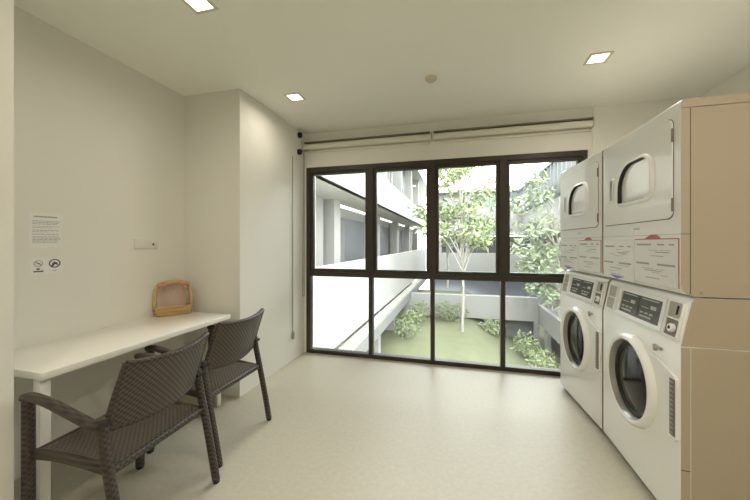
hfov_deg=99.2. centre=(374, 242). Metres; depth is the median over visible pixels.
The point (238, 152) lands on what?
wall pier
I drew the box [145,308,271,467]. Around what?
wicker armchair
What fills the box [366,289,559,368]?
lawn
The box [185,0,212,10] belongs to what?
diffuser
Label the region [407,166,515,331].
tree
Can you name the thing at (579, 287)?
control panel
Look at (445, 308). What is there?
shrub
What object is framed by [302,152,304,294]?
chain
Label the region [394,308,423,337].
shrub
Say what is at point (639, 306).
print
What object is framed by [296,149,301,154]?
fitting
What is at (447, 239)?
tree
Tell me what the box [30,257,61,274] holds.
sign
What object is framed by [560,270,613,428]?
washer
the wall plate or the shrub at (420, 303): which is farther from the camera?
the shrub at (420, 303)
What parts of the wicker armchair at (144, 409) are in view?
leg, armrest, leg, seat frame, seat, leg, armrest, backrest, leg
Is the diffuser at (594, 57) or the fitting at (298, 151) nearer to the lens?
the diffuser at (594, 57)
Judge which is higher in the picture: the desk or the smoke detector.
the smoke detector
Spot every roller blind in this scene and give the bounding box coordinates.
[303,131,431,152]
[432,116,595,143]
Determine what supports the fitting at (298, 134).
attached to the wall pier
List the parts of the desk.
leg, leg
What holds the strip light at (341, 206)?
attached to the building at (342, 303)
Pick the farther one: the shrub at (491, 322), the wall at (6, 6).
the shrub at (491, 322)
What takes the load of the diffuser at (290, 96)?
attached to the recessed light at (292, 97)
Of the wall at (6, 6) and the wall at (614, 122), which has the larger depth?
the wall at (614, 122)
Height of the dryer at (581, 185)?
0.902 m
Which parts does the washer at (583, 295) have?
tray plate, door glass, display frame, door, lock plate, slot plate, panel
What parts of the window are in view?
sash, sash, sash, sash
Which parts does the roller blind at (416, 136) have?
head rail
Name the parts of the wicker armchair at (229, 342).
leg, armrest, leg, leg, armrest, seat frame, seat, backrest, leg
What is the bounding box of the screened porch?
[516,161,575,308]
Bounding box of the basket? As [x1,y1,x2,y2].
[153,280,193,316]
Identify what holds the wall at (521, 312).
on the lawn
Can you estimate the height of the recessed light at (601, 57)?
0.005 m
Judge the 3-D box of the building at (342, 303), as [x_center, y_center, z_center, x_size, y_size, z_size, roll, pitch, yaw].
[1.281,-0.450,17.233,2.200,9.000,26.000,0,0,15]
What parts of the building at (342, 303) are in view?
door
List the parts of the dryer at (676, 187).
handle, door glass, door, panel, panel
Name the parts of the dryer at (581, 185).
handle, door glass, door, panel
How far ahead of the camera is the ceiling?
2.24 m
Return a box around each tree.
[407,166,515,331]
[439,204,463,287]
[510,169,568,317]
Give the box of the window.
[306,150,587,375]
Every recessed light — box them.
[181,0,217,13]
[284,92,305,101]
[583,51,613,65]
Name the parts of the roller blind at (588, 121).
head rail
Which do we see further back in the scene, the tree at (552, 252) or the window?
the tree at (552, 252)
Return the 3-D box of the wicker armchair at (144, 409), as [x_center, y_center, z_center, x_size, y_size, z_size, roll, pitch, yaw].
[-1.209,0.922,1.601,0.573,0.861,0.577,0,0,13]
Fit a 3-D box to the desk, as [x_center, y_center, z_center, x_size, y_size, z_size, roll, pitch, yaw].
[-1.662,0.978,2.168,0.569,0.744,1.270,0,0,15]
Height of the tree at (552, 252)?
5.302 m
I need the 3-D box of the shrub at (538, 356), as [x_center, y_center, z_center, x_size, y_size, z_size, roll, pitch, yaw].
[5.164,3.702,9.807,1.008,0.901,1.263,0,0,15]
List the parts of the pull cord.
cord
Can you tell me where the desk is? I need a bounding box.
[14,312,229,499]
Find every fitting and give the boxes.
[296,132,302,138]
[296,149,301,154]
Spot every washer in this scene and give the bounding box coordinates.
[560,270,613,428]
[603,279,749,499]
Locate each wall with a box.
[0,0,13,499]
[14,6,183,479]
[304,96,698,351]
[404,292,539,343]
[699,66,749,97]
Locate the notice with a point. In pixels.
(45, 229)
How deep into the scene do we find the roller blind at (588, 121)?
3.29 m
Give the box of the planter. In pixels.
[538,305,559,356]
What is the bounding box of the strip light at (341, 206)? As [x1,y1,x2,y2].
[340,205,364,214]
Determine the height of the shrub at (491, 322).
0.734 m
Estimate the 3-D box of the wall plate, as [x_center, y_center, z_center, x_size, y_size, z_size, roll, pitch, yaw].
[-1.845,0.005,2.578,0.010,0.076,0.200,0,0,15]
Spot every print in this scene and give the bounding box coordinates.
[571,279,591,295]
[621,293,658,319]
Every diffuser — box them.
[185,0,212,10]
[287,94,301,99]
[587,53,609,62]
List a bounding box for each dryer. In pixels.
[560,150,606,276]
[603,93,749,298]
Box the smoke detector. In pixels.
[425,75,436,82]
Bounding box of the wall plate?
[134,239,157,248]
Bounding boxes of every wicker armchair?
[18,332,219,499]
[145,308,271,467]
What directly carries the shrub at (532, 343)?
on the lawn
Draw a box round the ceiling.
[14,0,749,133]
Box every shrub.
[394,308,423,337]
[410,300,429,322]
[427,301,471,321]
[476,317,507,334]
[509,329,540,357]
[524,348,559,368]
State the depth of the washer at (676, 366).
1.48 m
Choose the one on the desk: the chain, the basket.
the basket
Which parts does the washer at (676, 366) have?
tray plate, door glass, display frame, door, panel, lock plate, slot plate, panel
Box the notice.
[29,212,61,248]
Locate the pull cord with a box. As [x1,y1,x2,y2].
[292,153,294,338]
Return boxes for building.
[315,170,426,352]
[429,186,540,304]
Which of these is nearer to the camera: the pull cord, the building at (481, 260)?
the pull cord
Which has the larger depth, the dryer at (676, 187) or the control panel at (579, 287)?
the control panel at (579, 287)
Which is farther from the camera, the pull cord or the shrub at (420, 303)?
the shrub at (420, 303)
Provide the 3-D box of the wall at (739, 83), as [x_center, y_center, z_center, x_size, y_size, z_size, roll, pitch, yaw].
[2.424,0.000,0.380,0.200,2.700,5.757,0,0,15]
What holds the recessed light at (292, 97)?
in the ceiling
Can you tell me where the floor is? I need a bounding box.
[14,352,656,499]
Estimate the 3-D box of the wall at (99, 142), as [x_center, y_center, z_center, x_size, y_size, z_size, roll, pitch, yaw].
[-2.038,0.000,2.253,0.200,2.700,1.465,0,0,15]
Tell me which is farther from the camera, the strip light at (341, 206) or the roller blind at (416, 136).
the strip light at (341, 206)
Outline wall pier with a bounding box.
[184,89,303,396]

